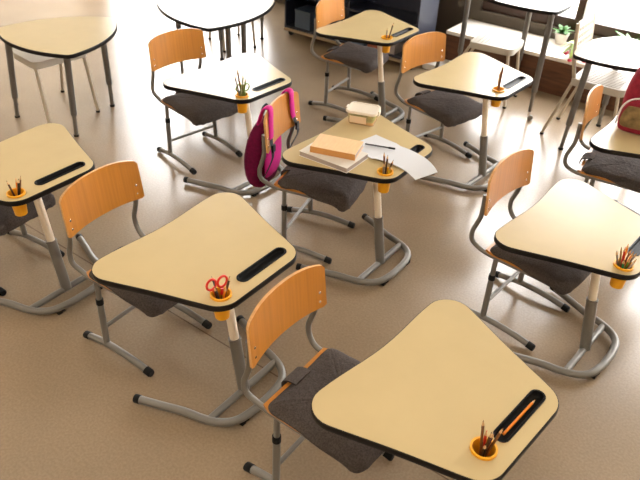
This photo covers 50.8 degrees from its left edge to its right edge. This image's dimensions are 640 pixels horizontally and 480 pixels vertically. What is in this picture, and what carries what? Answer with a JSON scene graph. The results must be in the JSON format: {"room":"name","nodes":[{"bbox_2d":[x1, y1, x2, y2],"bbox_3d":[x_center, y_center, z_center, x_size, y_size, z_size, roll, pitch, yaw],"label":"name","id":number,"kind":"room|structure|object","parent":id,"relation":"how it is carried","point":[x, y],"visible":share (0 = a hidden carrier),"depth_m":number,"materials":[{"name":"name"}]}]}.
{"room":"classroom","nodes":[
{"label":"classroom","id":0,"kind":"room"},
{"bbox_2d":[0,0,639,479],"bbox_3d":[-1.236,0.067,4.053,12.800,0.120,9.458,25,41,28],"label":"floor","id":1,"kind":"structure","parent":0,"point":[68,411],"depth_m":3.75,"materials":[{"name":"beige laminate"}]},
{"bbox_2d":[0,193,64,295],"bbox_3d":[-1.728,-0.210,3.562,0.551,0.858,0.444,20,39,23],"label":"chair","id":2,"kind":"object","parent":1,"relation":"on","point":[9,221],"visible":0.41,"depth_m":3.47,"materials":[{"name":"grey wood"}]},
{"bbox_2d":[0,123,102,314],"bbox_3d":[-1.476,-0.074,3.501,0.599,0.732,0.800,24,41,28],"label":"student desk","id":3,"kind":"object","parent":1,"relation":"on","point":[47,158],"visible":0.87,"depth_m":3.40,"materials":[{"name":"beige laminate"}]},
{"bbox_2d":[6,188,27,215],"bbox_3d":[-1.383,-0.171,3.096,0.083,0.114,0.083,3,35,0],"label":"pencil cup","id":4,"kind":"object","parent":3,"relation":"in","point":[21,210],"visible":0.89,"depth_m":3.09,"materials":[{"name":"orange plastic"}]},
{"bbox_2d":[6,181,14,195],"bbox_3d":[-1.393,-0.198,3.084,0.052,0.161,0.009,11,36,12],"label":"pencil","id":5,"kind":"object","parent":4,"relation":"in","point":[8,184],"visible":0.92,"depth_m":3.06,"materials":[{"name":"brown wood"}]},
{"bbox_2d":[17,179,19,194],"bbox_3d":[-1.375,-0.200,3.076,0.038,0.174,0.011,-16,39,-24],"label":"pencil","id":6,"kind":"object","parent":4,"relation":"in","point":[18,182],"visible":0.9,"depth_m":3.05,"materials":[{"name":"black wood"}]},
{"bbox_2d":[34,161,84,184],"bbox_3d":[-1.244,-0.314,3.237,0.055,0.020,0.277,24,41,28],"label":"tray","id":7,"kind":"object","parent":3,"relation":"on","point":[71,168],"depth_m":3.24,"materials":[{"name":"black"}]},
{"bbox_2d":[12,47,99,122],"bbox_3d":[-2.138,-1.279,5.359,0.580,0.508,0.452,30,44,33],"label":"chair","id":8,"kind":"object","parent":1,"relation":"on","point":[35,62],"visible":0.38,"depth_m":5.08,"materials":[{"name":"beige plastic"}]},
{"bbox_2d":[0,16,116,136],"bbox_3d":[-1.965,-1.201,5.074,0.892,0.720,0.846,3,35,0],"label":"table","id":9,"kind":"object","parent":1,"relation":"on","point":[66,38],"visible":1,"depth_m":4.87,"materials":[{"name":"beige laminate"}]},
{"bbox_2d":[59,160,211,376],"bbox_3d":[-0.815,0.131,3.137,0.551,0.858,0.444,23,40,26],"label":"chair","id":10,"kind":"object","parent":1,"relation":"on","point":[108,187],"visible":0.66,"depth_m":3.08,"materials":[{"name":"brown wood"}]},
{"bbox_2d":[91,192,296,426],"bbox_3d":[-0.462,0.345,2.960,0.599,0.744,0.800,25,41,28],"label":"student desk","id":11,"kind":"object","parent":1,"relation":"on","point":[222,234],"visible":0.89,"depth_m":2.75,"materials":[{"name":"beige laminate"}]},
{"bbox_2d":[210,286,231,320],"bbox_3d":[-0.372,0.244,2.551,0.083,0.114,0.083,3,35,0],"label":"pencil cup","id":12,"kind":"object","parent":11,"relation":"in","point":[221,316],"visible":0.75,"depth_m":2.54,"materials":[{"name":"orange plastic"}]},
{"bbox_2d":[214,286,217,298],"bbox_3d":[-0.383,0.231,2.529,0.023,0.148,0.009,-2,35,-7],"label":"pencil","id":13,"kind":"object","parent":12,"relation":"in","point":[215,290],"visible":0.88,"depth_m":2.50,"materials":[{"name":"black wood"}]},
{"bbox_2d":[205,275,227,298],"bbox_3d":[-0.385,0.207,2.537,0.086,0.174,0.027,-7,36,-13],"label":"scissors","id":14,"kind":"object","parent":12,"relation":"in","point":[221,276],"visible":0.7,"depth_m":2.51,"materials":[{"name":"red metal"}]},
{"bbox_2d":[225,277,229,297],"bbox_3d":[-0.359,0.207,2.535,0.049,0.184,0.009,1,35,-3],"label":"pencil","id":15,"kind":"object","parent":12,"relation":"in","point":[228,280],"visible":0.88,"depth_m":2.50,"materials":[{"name":"brown wood"}]},
{"bbox_2d":[236,247,286,281],"bbox_3d":[-0.231,0.102,2.691,0.055,0.020,0.277,25,41,28],"label":"tray","id":16,"kind":"object","parent":11,"relation":"on","point":[273,256],"depth_m":2.69,"materials":[{"name":"black"}]},
{"bbox_2d":[148,28,242,174],"bbox_3d":[-0.841,-0.963,4.684,0.444,0.858,0.551,-27,45,-35],"label":"chair","id":17,"kind":"object","parent":1,"relation":"on","point":[167,48],"visible":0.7,"depth_m":4.62,"materials":[{"name":"brown wood"}]},
{"bbox_2d":[157,0,274,73],"bbox_3d":[-0.897,-1.585,5.684,0.988,0.720,0.988,3,35,0],"label":"table","id":18,"kind":"object","parent":1,"relation":"on","point":[204,15],"visible":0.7,"depth_m":5.44,"materials":[{"name":"beige laminate"}]},
{"bbox_2d":[163,53,291,196],"bbox_3d":[-0.546,-0.750,4.527,0.599,0.718,0.800,28,42,31],"label":"student desk","id":19,"kind":"object","parent":1,"relation":"on","point":[216,81],"visible":0.71,"depth_m":4.33,"materials":[{"name":"beige laminate"}]},
{"bbox_2d":[235,92,248,112],"bbox_3d":[-0.475,-0.838,4.121,0.083,0.114,0.083,3,35,0],"label":"pencil cup","id":20,"kind":"object","parent":19,"relation":"in","point":[242,108],"visible":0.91,"depth_m":4.11,"materials":[{"name":"orange plastic"}]},
{"bbox_2d":[235,83,249,95],"bbox_3d":[-0.469,-0.875,4.111,0.089,0.172,0.024,-2,36,-7],"label":"scissors","id":21,"kind":"object","parent":20,"relation":"in","point":[246,83],"visible":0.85,"depth_m":4.08,"materials":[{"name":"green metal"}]},
{"bbox_2d":[242,76,243,95],"bbox_3d":[-0.469,-0.893,4.090,0.009,0.228,0.024,20,39,23],"label":"pencil","id":22,"kind":"object","parent":20,"relation":"in","point":[242,76],"visible":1,"depth_m":4.06,"materials":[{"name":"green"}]},
{"bbox_2d":[252,78,284,90],"bbox_3d":[-0.321,-0.974,4.254,0.055,0.020,0.277,28,42,31],"label":"tray","id":23,"kind":"object","parent":19,"relation":"on","point":[274,82],"depth_m":4.25,"materials":[{"name":"black plastic"}]},
{"bbox_2d":[208,21,255,51],"bbox_3d":[-0.895,-2.227,6.779,0.364,0.508,0.440,-16,39,-24],"label":"chair","id":24,"kind":"object","parent":1,"relation":"on","point":[252,22],"visible":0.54,"depth_m":6.78,"materials":[{"name":"beige plastic"}]},
{"bbox_2d":[218,16,263,59],"bbox_3d":[-0.951,-2.253,6.627,0.919,0.720,0.919,3,35,0],"label":"table","id":25,"kind":"object","parent":1,"relation":"on","point":[220,32],"visible":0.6,"depth_m":6.50,"materials":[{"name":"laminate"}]},
{"bbox_2d":[257,91,367,263],"bbox_3d":[-0.023,-0.364,3.887,0.551,0.858,0.444,15,37,17],"label":"chair","id":26,"kind":"object","parent":1,"relation":"on","point":[340,192],"visible":0.74,"depth_m":3.77,"materials":[{"name":"brown wood"}]},
{"bbox_2d":[244,88,298,187],"bbox_3d":[-0.296,-0.576,3.875,0.229,0.544,0.382,15,37,17],"label":"backpack","id":27,"kind":"object","parent":26,"relation":"hanging from","point":[253,150],"visible":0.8,"depth_m":3.83,"materials":[{"name":"fabric"}]},
{"bbox_2d":[241,264,393,479],"bbox_3d":[0.046,0.595,2.534,0.551,0.858,0.444,24,41,28],"label":"chair","id":28,"kind":"object","parent":1,"relation":"on","point":[301,293],"visible":0.69,"depth_m":2.48,"materials":[{"name":"grey fabric"}]},
{"bbox_2d":[308,0,388,113],"bbox_3d":[0.256,-1.516,5.535,0.551,0.858,0.444,20,39,23],"label":"chair","id":29,"kind":"object","parent":1,"relation":"on","point":[350,55],"visible":0.84,"depth_m":5.48,"materials":[{"name":"grey fabric"}]},
{"bbox_2d":[282,115,432,285],"bbox_3d":[0.234,-0.204,3.795,0.599,0.728,0.800,25,41,28],"label":"student desk","id":30,"kind":"object","parent":1,"relation":"on","point":[382,127],"visible":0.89,"depth_m":3.71,"materials":[{"name":"beige laminate"}]},
{"bbox_2d":[299,143,367,172],"bbox_3d":[0.071,-0.439,3.468,0.294,0.028,0.202,24,40,27],"label":"book","id":31,"kind":"object","parent":30,"relation":"on","point":[344,165],"visible":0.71,"depth_m":3.40,"materials":[{"name":"beige paper"}]},
{"bbox_2d":[310,133,363,160],"bbox_3d":[0.088,-0.480,3.473,0.240,0.033,0.159,13,37,14],"label":"hardcover book","id":32,"kind":"object","parent":31,"relation":"on","point":[324,144],"visible":1,"depth_m":3.44,"materials":[{"name":"brown paper"}]},
{"bbox_2d":[346,101,380,125],"bbox_3d":[0.243,-0.709,3.811,0.194,0.084,0.138,12,36,13],"label":"lunch box","id":33,"kind":"object","parent":30,"relation":"on","point":[359,112],"visible":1,"depth_m":3.77,"materials":[{"name":"beige plastic"}]},
{"bbox_2d":[377,167,393,192],"bbox_3d":[0.323,-0.298,3.390,0.083,0.114,0.083,3,35,0],"label":"pencil cup","id":34,"kind":"object","parent":30,"relation":"in","point":[382,188],"visible":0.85,"depth_m":3.38,"materials":[{"name":"orange plastic"}]},
{"bbox_2d":[385,156,387,173],"bbox_3d":[0.328,-0.339,3.371,0.009,0.190,0.020,20,39,23],"label":"pencil","id":35,"kind":"object","parent":34,"relation":"in","point":[387,156],"visible":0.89,"depth_m":3.35,"materials":[{"name":"brown wood"}]},
{"bbox_2d":[361,135,436,179],"bbox_3d":[0.371,-0.427,3.506,0.240,0.046,0.458,-27,45,-35],"label":"book","id":36,"kind":"object","parent":30,"relation":"on","point":[413,163],"visible":0.87,"depth_m":3.48,"materials":[{"name":"grey paper"}]},
{"bbox_2d":[365,143,394,149],"bbox_3d":[0.318,-0.495,3.561,0.164,0.014,0.011,13,37,15],"label":"pen","id":37,"kind":"object","parent":36,"relation":"on","point":[393,148],"visible":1,"depth_m":3.56,"materials":[{"name":"grey plastic"}]},
{"bbox_2d":[410,144,424,152],"bbox_3d":[0.465,-0.440,3.530,0.055,0.020,0.277,25,41,28],"label":"tray","id":38,"kind":"object","parent":30,"relation":"on","point":[418,148],"depth_m":3.60,"materials":[{"name":"black plastic"}]},
{"bbox_2d":[284,0,438,69],"bbox_3d":[0.391,-2.696,6.428,1.588,1.769,0.372,25,41,28],"label":"shelf unit","id":39,"kind":"object","parent":1,"relation":"on","point":[421,14],"visible":0.29,"depth_m":6.58,"materials":[{"name":"grey laminate"}]},
{"bbox_2d":[295,5,315,30],"bbox_3d":[-0.117,-2.328,7.064,0.208,0.188,0.228,25,41,28],"label":"storage box","id":40,"kind":"object","parent":39,"relation":"on","point":[305,15],"visible":0.71,"depth_m":6.99,"materials":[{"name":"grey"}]},
{"bbox_2d":[389,40,406,54],"bbox_3d":[0.731,-1.936,6.562,0.148,0.188,0.228,25,41,28],"label":"storage box","id":41,"kind":"object","parent":39,"relation":"on","point":[397,48],"visible":0.12,"depth_m":6.51,"materials":[{"name":"grey"}]},
{"bbox_2d":[315,10,418,123],"bbox_3d":[0.399,-1.341,5.412,0.599,0.732,0.800,26,41,29],"label":"student desk","id":42,"kind":"object","parent":1,"relation":"on","point":[366,27],"visible":0.84,"depth_m":5.23,"materials":[{"name":"beige laminate"}]},
{"bbox_2d":[381,35,392,52],"bbox_3d":[0.496,-1.463,5.043,0.083,0.114,0.083,3,35,0],"label":"pencil cup","id":43,"kind":"object","parent":42,"relation":"in","point":[384,49],"visible":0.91,"depth_m":5.04,"materials":[{"name":"orange plastic"}]},
{"bbox_2d":[391,27,413,36],"bbox_3d":[0.628,-1.577,5.142,0.055,0.020,0.277,26,41,29],"label":"tray","id":44,"kind":"object","parent":42,"relation":"on","point":[404,31],"depth_m":5.15,"materials":[{"name":"black plastic"}]},
{"bbox_2d":[310,299,558,479],"bbox_3d":[0.412,0.780,2.420,0.599,0.721,0.800,30,43,33],"label":"student desk","id":45,"kind":"object","parent":1,"relation":"on","point":[422,398],"visible":0.97,"depth_m":2.18,"materials":[{"name":"beige laminate"}]},
{"bbox_2d":[470,436,497,460],"bbox_3d":[0.488,0.666,2.048,0.083,0.114,0.083,3,35,0],"label":"pencil cup","id":46,"kind":"object","parent":45,"relation":"in","point":[475,442],"visible":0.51,"depth_m":2.03,"materials":[{"name":"orange plastic"}]},
{"bbox_2d":[479,420,484,455],"bbox_3d":[0.484,0.617,2.021,0.032,0.213,0.010,23,40,26],"label":"pencil","id":47,"kind":"object","parent":46,"relation":"in","point":[483,424],"visible":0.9,"depth_m":2.00,"materials":[{"name":"brown wood"}]},
{"bbox_2d":[481,444,485,456],"bbox_3d":[0.488,0.656,2.026,0.016,0.143,0.011,-18,40,-27],"label":"pencil","id":48,"kind":"object","parent":46,"relation":"in","point":[484,446],"visible":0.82,"depth_m":2.00,"materials":[{"name":"black wood"}]},
{"bbox_2d":[483,431,486,445],"bbox_3d":[0.493,0.635,2.043,0.010,0.158,0.024,3,35,0],"label":"pencil","id":49,"kind":"object","parent":46,"relation":"in","point":[485,434],"visible":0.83,"depth_m":2.02,"materials":[{"name":"red wood"}]},
{"bbox_2d":[485,432,491,454],"bbox_3d":[0.495,0.638,2.027,0.024,0.173,0.009,-27,45,-35],"label":"pencil","id":50,"kind":"object","parent":46,"relation":"in","point":[490,435],"visible":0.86,"depth_m":2.00,"materials":[{"name":"brown wood"}]},
{"bbox_2d":[485,429,502,456],"bbox_3d":[0.507,0.632,2.031,0.067,0.179,0.009,-10,37,-17],"label":"pencil","id":51,"kind":"object","parent":46,"relation":"in","point":[501,430],"visible":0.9,"depth_m":2.01,"materials":[{"name":"brown wood"}]},
{"bbox_2d":[502,400,534,434],"bbox_3d":[0.633,0.559,2.137,0.009,0.010,0.195,30,44,33],"label":"pencil","id":52,"kind":"object","parent":45,"relation":"on","point":[510,426],"visible":1,"depth_m":2.13,"materials":[{"name":"orange wood"}]},
{"bbox_2d":[493,389,545,442],"bbox_3d":[0.633,0.559,2.137,0.055,0.020,0.277,30,43,33],"label":"tray","id":53,"kind":"object","parent":45,"relation":"on","point":[527,396],"depth_m":2.14,"materials":[{"name":"black plastic"}]},
{"bbox_2d":[422,59,449,69],"bbox_3d":[1.177,-1.689,6.536,0.308,0.058,0.228,25,41,28],"label":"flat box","id":54,"kind":"object","parent":1,"relation":"on","point":[429,66],"visible":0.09,"depth_m":6.50,"materials":[{"name":"white cardboard"}]},
{"bbox_2d":[394,32,481,174],"bbox_3d":[0.861,-0.975,4.807,0.444,0.858,0.551,-25,43,-33],"label":"chair","id":55,"kind":"object","parent":1,"relation":"on","point":[450,109],"visible":0.81,"depth_m":4.75,"materials":[{"name":"brown wood"}]},
{"bbox_2d":[413,52,532,191],"bbox_3d":[1.045,-0.797,4.686,0.599,0.727,0.800,28,42,31],"label":"student desk","id":56,"kind":"object","parent":1,"relation":"on","point":[473,74],"visible":0.84,"depth_m":4.51,"materials":[{"name":"beige laminate"}]},
{"bbox_2d":[491,86,504,106],"bbox_3d":[1.131,-0.915,4.315,0.083,0.114,0.083,3,35,0],"label":"pencil cup","id":57,"kind":"object","parent":56,"relation":"in","point":[494,88],"visible":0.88,"depth_m":4.31,"materials":[{"name":"orange plastic"}]},
{"bbox_2d":[497,65,503,90],"bbox_3d":[1.135,-0.980,4.269,0.013,0.263,0.021,11,36,11],"label":"pencil","id":58,"kind":"object","parent":57,"relation":"in","point":[502,69],"visible":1,"depth_m":4.24,"materials":[{"name":"brown wood"}]},
{"bbox_2d":[502,76,526,88],"bbox_3d":[1.270,-1.025,4.410,0.055,0.020,0.277,28,42,31],"label":"tray","id":59,"kind":"object","parent":56,"relation":"on","point":[514,82],"depth_m":4.41,"materials":[{"name":"black plastic"}]},
{"bbox_2d":[463,31,523,108],"bbox_3d":[1.417,-1.523,5.926,0.650,0.508,0.344,21,39,24],"label":"chair","id":60,"kind":"object","parent":1,"relation":"on","point":[508,46],"visible":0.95,"depth_m":5.70,"materials":[{"name":"beige plastic"}]},
{"bbox_2d":[458,0,573,120],"bbox_3d":[1.622,-1.635,5.758,0.884,0.900,0.911,3,35,0],"label":"table","id":61,"kind":"object","parent":1,"relation":"on","point":[551,8],"visible":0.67,"depth_m":5.33,"materials":[{"name":"beige laminate"}]},
{"bbox_2d":[469,149,590,350],"bbox_3d":[1.080,0.048,3.374,0.551,0.858,0.444,29,43,32],"label":"chair","id":62,"kind":"object","parent":1,"relation":"on","point":[513,172],"visible":0.71,"depth_m":3.31,"materials":[{"name":"brown wood"}]},
{"bbox_2d":[445,34,623,112],"bbox_3d":[3.845,-0.818,5.257,6.230,0.305,0.476,25,41,28],"label":"wall","id":63,"kind":"structure","parent":1,"relation":"on","point":[556,77],"depth_m":6.10,"materials":[{"name":"brown wood"}]},
{"bbox_2d":[446,19,634,74],"bbox_3d":[3.817,-0.968,5.177,6.150,0.030,0.485,25,41,28],"label":"window sill","id":64,"kind":"structure","parent":63,"relation":"on","point":[533,44],"depth_m":6.36,"materials":[{"name":"beige"}]},
{"bbox_2d":[553,24,573,44],"bbox_3d":[2.232,-1.896,6.226,0.173,0.158,0.218,3,35,0],"label":"potted plant","id":65,"kind":"object","parent":64,"relation":"on","point":[561,35],"visible":1,"depth_m":6.20,"materials":[{"name":"green plant"}]},
{"bbox_2d":[560,40,584,62],"bbox_3d":[2.256,-1.659,5.884,0.302,0.182,0.264,3,35,0],"label":"potted plant","id":66,"kind":"object","parent":64,"relation":"on","point":[570,48],"visible":0.3,"depth_m":5.87,"materials":[{"name":"green plant"}]},
{"bbox_2d":[616,31,638,39],"bbox_3d":[2.706,-1.693,5.920,0.316,0.216,0.276,24,40,27],"label":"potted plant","id":67,"kind":"object","parent":64,"relation":"on","point":[620,34],"visible":0.07,"depth_m":5.94,"materials":[{"name":"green plant"}]},
{"bbox_2d":[494,178,639,378],"bbox_3d":[1.222,0.223,3.291,0.599,0.684,0.800,29,43,32],"label":"student desk","id":68,"kind":"object","parent":1,"relation":"on","point":[574,224],"visible":0.89,"depth_m":3.13,"materials":[{"name":"beige laminate"}]},
{"bbox_2d":[609,259,633,288],"bbox_3d":[1.287,0.149,2.894,0.083,0.114,0.083,3,35,0],"label":"pencil cup","id":69,"kind":"object","parent":68,"relation":"in","point":[615,283],"visible":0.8,"depth_m":2.88,"materials":[{"name":"orange plastic"}]},
{"bbox_2d":[616,252,618,265],"bbox_3d":[1.274,0.118,2.880,0.060,0.169,0.009,10,36,10],"label":"pencil","id":70,"kind":"object","parent":69,"relation":"in","point":[617,258],"visible":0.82,"depth_m":2.86,"materials":[{"name":"brown wood"}]},
{"bbox_2d":[619,247,621,266],"bbox_3d":[1.282,0.109,2.881,0.042,0.184,0.010,16,37,18],"label":"pencil","id":71,"kind":"object","parent":69,"relation":"in","point":[620,255],"visible":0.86,"depth_m":2.86,"materials":[{"name":"brown wood"}]},
{"bbox_2d":[620,248,625,267],"bbox_3d":[1.285,0.110,2.874,0.028,0.188,0.010,24,40,27],"label":"pencil","id":72,"kind":"object","parent":69,"relation":"in","point":[624,251],"visible":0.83,"depth_m":2.85,"materials":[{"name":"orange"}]},
{"bbox_2d":[627,236,639,255],"bbox_3d":[1.445,0.014,3.024,0.055,0.020,0.277,29,43,32],"label":"tray","id":73,"kind":"object","parent":68,"relation":"on","point":[634,243],"depth_m":3.00,"materials":[{"name":"black"}]},
{"bbox_2d":[540,12,632,133],"bbox_3d":[2.133,-1.213,5.184,0.570,0.910,0.404,25,41,28],"label":"chair","id":74,"kind":"object","parent":1,"relation":"on","point":[615,83],"visible":0.7,"depth_m":5.09,"materials":[{"name":"beige plastic"}]},
{"bbox_2d":[558,36,639,149],"bbox_3d":[2.197,-1.099,5.191,0.728,0.720,0.728,3,35,0],"label":"table","id":75,"kind":"object","parent":1,"relation":"on","point":[622,53],"visible":0.88,"depth_m":4.99,"materials":[{"name":"beige laminate"}]},
{"bbox_2d":[563,85,639,192],"bbox_3d":[1.796,-0.447,4.119,0.551,0.858,0.444,20,39,24],"label":"chair","id":76,"kind":"object","parent":1,"relation":"on","point":[615,170],"visible":0.69,"depth_m":4.03,"materials":[{"name":"brown wood"}]},
{"bbox_2d":[589,111,639,214],"bbox_3d":[1.931,-0.306,4.050,0.599,0.725,0.800,25,41,28],"label":"student desk","id":77,"kind":"object","parent":1,"relation":"on","point":[612,140],"visible":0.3,"depth_m":3.75,"materials":[{"name":"beige laminate"}]},
{"bbox_2d":[615,67,639,134],"bbox_3d":[1.907,-0.814,3.797,0.358,0.398,0.327,21,39,24],"label":"bag","id":78,"kind":"object","parent":77,"relation":"on","point":[628,119],"visible":1,"depth_m":3.81,"materials":[{"name":"fabric"}]},
{"bbox_2d":[275,0,603,41],"bbox_3d":[1.592,-3.692,5.893,12.400,4.100,0.220,25,41,28],"label":"wall window","id":79,"kind":"structure","parent":0,"point":[450,12],"depth_m":6.69,"materials":[{"name":"brown paint"}]},
{"bbox_2d":[482,0,639,40],"bbox_3d":[2.821,-2.827,5.318,2.850,2.560,0.080,25,41,28],"label":"window","id":80,"kind":"structure","parent":79,"relation":"attached to","point":[601,29],"depth_m":6.24,"materials":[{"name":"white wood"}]},
{"label":"outside","id":81,"kind":"structure","parent":0,"visible":0},
{"bbox_2d":[562,0,639,30],"bbox_3d":[5.731,-4.981,11.879,28.400,0.200,13.700,25,41,28],"label":"ground","id":82,"kind":"structure","parent":81,"point":[623,13],"depth_m":8.69,"materials":[{"name":"grey"}]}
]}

